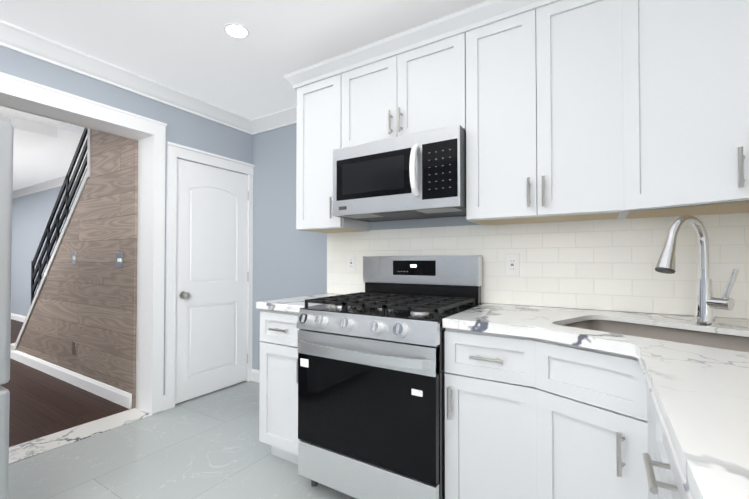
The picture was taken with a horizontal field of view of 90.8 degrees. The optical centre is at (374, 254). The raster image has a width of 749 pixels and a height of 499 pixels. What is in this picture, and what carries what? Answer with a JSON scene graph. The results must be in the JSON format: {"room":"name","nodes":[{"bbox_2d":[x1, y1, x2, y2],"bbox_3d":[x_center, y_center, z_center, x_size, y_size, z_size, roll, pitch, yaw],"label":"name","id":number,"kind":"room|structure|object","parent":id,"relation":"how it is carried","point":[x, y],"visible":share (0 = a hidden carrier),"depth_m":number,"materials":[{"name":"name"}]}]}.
{"room":"kitchen","nodes":[
{"label":"kitchen","id":0,"kind":"room"},
{"bbox_2d":[0,106,86,190],"bbox_3d":[-6.466,-2.522,4.166,9.280,2.710,4.990,-1,-1,32],"label":"ceiling","id":1,"kind":"structure","parent":0,"point":[44,148],"depth_m":4.25,"materials":[{"name":"white paint"}]},
{"bbox_2d":[16,129,137,408],"bbox_3d":[-3.095,-0.029,3.707,2.909,2.490,0.090,-1,-1,32],"label":"wall","id":2,"kind":"structure","parent":0,"point":[87,303],"depth_m":3.22,"materials":[{"name":"brown wood"}]},
{"bbox_2d":[10,128,91,350],"bbox_3d":[-3.433,-0.026,3.910,2.120,2.490,0.102,-1,-1,32],"label":"trim","id":3,"kind":"structure","parent":2,"relation":"attached to","point":[13,346],"depth_m":3.64,"materials":[{"name":"white wood"}]},
{"bbox_2d":[31,128,87,303],"bbox_3d":[-3.227,-0.302,3.779,1.502,1.932,0.015,-1,-1,32],"label":"stair railing","id":4,"kind":"object","parent":2,"relation":"attached to","point":[67,185],"visible":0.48,"depth_m":3.77,"materials":[{"name":"black metal"}]},
{"bbox_2d":[72,251,75,264],"bbox_3d":[-2.837,0.032,3.484,0.075,0.125,0.014,-1,-1,32],"label":"light switch","id":5,"kind":"object","parent":2,"relation":"attached to","point":[74,252],"depth_m":3.48,"materials":[{"name":"silver metal"}]},
{"bbox_2d":[72,341,75,354],"bbox_3d":[-2.818,0.878,3.464,0.075,0.125,0.006,-1,-1,32],"label":"outlet","id":6,"kind":"object","parent":2,"relation":"attached to","point":[73,342],"depth_m":3.46,"materials":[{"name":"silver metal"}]},
{"bbox_2d":[115,252,122,267],"bbox_3d":[-2.090,0.045,3.019,0.120,0.125,0.014,-1,-1,32],"label":"light switch","id":7,"kind":"object","parent":2,"relation":"attached to","point":[119,260],"depth_m":3.01,"materials":[{"name":"silver metal"}]},
{"bbox_2d":[0,46,252,394],"bbox_3d":[-2.562,-0.061,1.602,0.220,2.490,4.830,-1,-1,32],"label":"wall","id":8,"kind":"structure","parent":0,"point":[187,129],"depth_m":2.80,"materials":[{"name":"grey paint"}]},
{"bbox_2d":[0,72,254,413],"bbox_3d":[-1.830,0.091,2.763,0.272,2.222,2.079,-1,-1,32],"label":"door frame","id":9,"kind":"structure","parent":8,"relation":"attached to","point":[30,97],"depth_m":2.84,"materials":[{"name":"white wood"}]},
{"bbox_2d":[175,158,248,403],"bbox_3d":[-1.391,0.213,3.247,0.107,1.968,0.717,-1,-1,32],"label":"closet door","id":10,"kind":"structure","parent":8,"relation":"in","point":[212,276],"depth_m":3.22,"materials":[{"name":"white wood"}]},
{"bbox_2d":[1,319,356,498],"bbox_3d":[-4.913,1.254,3.047,13.040,0.104,4.830,-1,-1,32],"label":"floor","id":11,"kind":"structure","parent":0,"point":[211,447],"depth_m":2.26,"materials":[{"name":"tile"}]},
{"bbox_2d":[0,114,13,498],"bbox_3d":[-2.023,0.312,1.287,0.952,1.735,0.915,-1,-1,32],"label":"fridge","id":12,"kind":"object","parent":11,"relation":"on","point":[6,162],"visible":1,"depth_m":1.44,"materials":[{"name":"grey metal"}]},
{"bbox_2d":[259,309,298,463],"bbox_3d":[-0.348,0.757,2.301,0.365,0.876,0.619,-1,-1,32],"label":"base cabinet","id":13,"kind":"object","parent":11,"relation":"on","point":[278,397],"depth_m":2.07,"materials":[{"name":"white wood"}]},
{"bbox_2d":[256,294,343,312],"bbox_3d":[-0.357,0.295,2.300,0.369,0.040,0.644,-1,-1,32],"label":"countertop","id":14,"kind":"structure","parent":13,"relation":"on","point":[294,304],"depth_m":2.08,"materials":[{"name":"stone"}]},
{"bbox_2d":[296,256,481,498],"bbox_3d":[0.086,0.597,1.934,0.756,1.185,0.730,-1,-1,32],"label":"range","id":15,"kind":"object","parent":11,"relation":"on","point":[371,391],"visible":0.96,"depth_m":1.69,"materials":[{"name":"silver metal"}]},
{"bbox_2d":[444,328,510,498],"bbox_3d":[0.624,0.748,1.680,0.418,0.876,0.646,-1,-1,32],"label":"base cabinet","id":16,"kind":"object","parent":11,"relation":"on","point":[466,352],"depth_m":1.50,"materials":[{"name":"white wood"}]},
{"bbox_2d":[487,335,650,498],"bbox_3d":[1.031,0.741,1.212,0.998,0.876,1.009,-1,-1,32],"label":"base cabinet","id":17,"kind":"object","parent":11,"relation":"on","point":[529,418],"depth_m":1.27,"materials":[{"name":"white wood"}]},
{"bbox_2d":[442,303,623,354],"bbox_3d":[0.676,0.381,1.559,0.637,0.234,0.805,-1,-1,32],"label":"countertop","id":18,"kind":"structure","parent":17,"relation":"on","point":[592,329],"depth_m":1.49,"materials":[{"name":"stone"}]},
{"bbox_2d":[616,215,748,498],"bbox_3d":[0.595,0.159,0.203,0.664,0.637,3.199,-1,-1,32],"label":"countertop","id":19,"kind":"structure","parent":17,"relation":"on","point":[695,369],"depth_m":0.76,"materials":[{"name":"stone"}]},
{"bbox_2d":[561,320,748,352],"bbox_3d":[0.993,0.327,1.278,0.776,0.334,0.667,-1,-1,32],"label":"sink","id":20,"kind":"object","parent":19,"relation":"in","point":[613,336],"depth_m":1.32,"materials":[{"name":"metal"}]},
{"bbox_2d":[655,215,738,326],"bbox_3d":[1.144,0.059,1.321,0.246,0.403,0.243,-1,-1,32],"label":"faucet","id":21,"kind":"object","parent":19,"relation":"on","point":[706,303],"depth_m":1.34,"materials":[{"name":"silver metal"}]},
{"bbox_2d":[647,385,686,498],"bbox_3d":[0.776,0.730,0.453,0.628,0.876,0.671,-1,-1,32],"label":"base cabinet","id":22,"kind":"object","parent":11,"relation":"on","point":[666,483],"depth_m":0.78,"materials":[{"name":"white wood"}]},
{"bbox_2d":[0,0,487,119],"bbox_3d":[-0.753,-1.376,0.931,4.020,0.120,4.090,-1,-1,32],"label":"ceiling","id":23,"kind":"structure","parent":0,"point":[191,48],"depth_m":2.17,"materials":[{"name":"white paint"}]},
{"bbox_2d":[224,23,248,38],"bbox_3d":[-0.799,-1.295,2.142,0.140,0.006,0.140,-1,-1,32],"label":"recessed light","id":24,"kind":"object","parent":23,"relation":"in","point":[235,30],"visible":1,"depth_m":2.13,"materials":[{"name":"white plastic"}]},
{"bbox_2d":[11,123,741,369],"bbox_3d":[-3.613,-1.265,5.020,13.200,5.000,0.490,-1,-1,32],"label":"wall","id":25,"kind":"structure","parent":0,"point":[289,260],"depth_m":3.46,"materials":[{"name":"grey paint"}]},
{"bbox_2d":[292,64,369,232],"bbox_3d":[-0.245,-0.630,2.431,0.425,0.945,0.323,-1,-1,32],"label":"upper cabinet","id":26,"kind":"object","parent":25,"relation":"attached to","point":[322,100],"depth_m":2.32,"materials":[{"name":"white wood"}]},
{"bbox_2d":[348,44,407,146],"bbox_3d":[0.071,-0.858,2.238,0.440,0.495,0.323,-1,-1,32],"label":"upper cabinet","id":27,"kind":"object","parent":25,"relation":"attached to","point":[378,84],"depth_m":2.09,"materials":[{"name":"white wood"}]},
{"bbox_2d":[333,125,465,221],"bbox_3d":[0.169,-0.415,2.081,0.754,0.387,0.472,-1,-1,32],"label":"microwave","id":28,"kind":"object","parent":27,"relation":"attached to","point":[420,175],"visible":1,"depth_m":1.91,"materials":[{"name":"grey metal"}]},
{"bbox_2d":[408,32,447,134],"bbox_3d":[0.345,-0.861,2.067,0.439,0.495,0.323,-1,-1,32],"label":"upper cabinet","id":29,"kind":"object","parent":25,"relation":"attached to","point":[428,57],"depth_m":1.93,"materials":[{"name":"white wood"}]},
{"bbox_2d":[448,0,559,224],"bbox_3d":[0.662,-0.639,1.855,0.440,0.945,0.342,-1,-1,32],"label":"upper cabinet","id":30,"kind":"object","parent":25,"relation":"attached to","point":[500,61],"depth_m":1.72,"materials":[{"name":"white wood"}]},
{"bbox_2d":[327,213,748,318],"bbox_3d":[0.678,0.050,2.034,2.400,0.439,0.008,-1,-1,32],"label":"tile backsplash","id":31,"kind":"structure","parent":25,"relation":"attached to","point":[608,264],"depth_m":1.79,"materials":[{"name":"white tile"}]},
{"bbox_2d":[347,254,355,271],"bbox_3d":[-0.159,0.059,2.545,0.072,0.118,0.010,-1,-1,32],"label":"outlet","id":32,"kind":"object","parent":31,"relation":"attached to","point":[351,259],"depth_m":2.54,"materials":[{"name":"white plastic"}]},
{"bbox_2d":[505,254,519,275],"bbox_3d":[0.741,0.055,1.984,0.072,0.118,0.010,-1,-1,32],"label":"outlet","id":33,"kind":"object","parent":31,"relation":"attached to","point":[512,261],"depth_m":1.98,"materials":[{"name":"white plastic"}]},
{"bbox_2d":[552,0,647,221],"bbox_3d":[0.934,-0.642,1.686,0.435,0.945,0.342,-1,-1,32],"label":"upper cabinet","id":34,"kind":"object","parent":25,"relation":"attached to","point":[568,110],"depth_m":1.57,"materials":[{"name":"white wood"}]},
{"bbox_2d":[600,0,748,217],"bbox_3d":[1.283,-0.646,1.372,0.718,0.945,0.506,-1,-1,32],"label":"upper cabinet","id":35,"kind":"object","parent":25,"relation":"attached to","point":[666,65],"depth_m":1.37,"materials":[{"name":"white wood"}]},
{"bbox_2d":[732,0,748,203],"bbox_3d":[1.196,-0.653,0.906,0.371,0.945,0.543,-1,-1,32],"label":"upper cabinet","id":36,"kind":"object","parent":25,"relation":"attached to","point":[740,8],"depth_m":1.20,"materials":[{"name":"white wood"}]},
{"bbox_3d":[-6.525,-0.024,4.071,9.560,2.490,5.150,-1,-1,32],"label":"wall","id":37,"kind":"structure","parent":0,"visible":0},
{"bbox_2d":[11,313,25,321],"bbox_3d":[-6.649,1.209,6.966,5.950,0.112,0.016,-1,-1,32],"label":"baseboard","id":38,"kind":"structure","parent":37,"relation":"attached to","point":[16,317],"depth_m":7.05,"materials":[{"name":"white wood"}]},
{"bbox_2d":[13,169,85,198],"bbox_3d":[-6.242,-1.175,6.708,6.950,0.108,0.085,-1,-1,32],"label":"crown molding","id":39,"kind":"structure","parent":37,"relation":"attached to","point":[56,182],"depth_m":6.41,"materials":[{"name":"white wood"}]},
{"bbox_2d":[10,350,131,408],"bbox_3d":[-3.203,1.160,3.694,3.060,0.112,0.016,-1,-1,32],"label":"baseboard","id":40,"kind":"structure","parent":37,"relation":"attached to","point":[111,393],"depth_m":3.39,"materials":[{"name":"white wood"}]},
{"bbox_2d":[0,20,255,134],"bbox_3d":[-2.195,-1.247,1.921,0.085,0.108,3.930,-1,-1,32],"label":"crown molding","id":41,"kind":"structure","parent":37,"relation":"attached to","point":[23,41],"depth_m":2.53,"materials":[{"name":"white wood"}]},
{"bbox_2d":[251,369,259,382],"bbox_3d":[-0.682,1.153,3.249,1.210,0.112,0.016,-1,-1,32],"label":"baseboard","id":42,"kind":"structure","parent":37,"relation":"attached to","point":[255,374],"depth_m":3.52,"materials":[{"name":"white wood"}]},
{"bbox_2d":[252,106,296,133],"bbox_3d":[-0.655,-1.227,3.224,1.100,0.108,0.090,-1,-1,32],"label":"crown molding","id":43,"kind":"structure","parent":37,"relation":"attached to","point":[286,117],"depth_m":3.38,"materials":[{"name":"white wood"}]}
]}

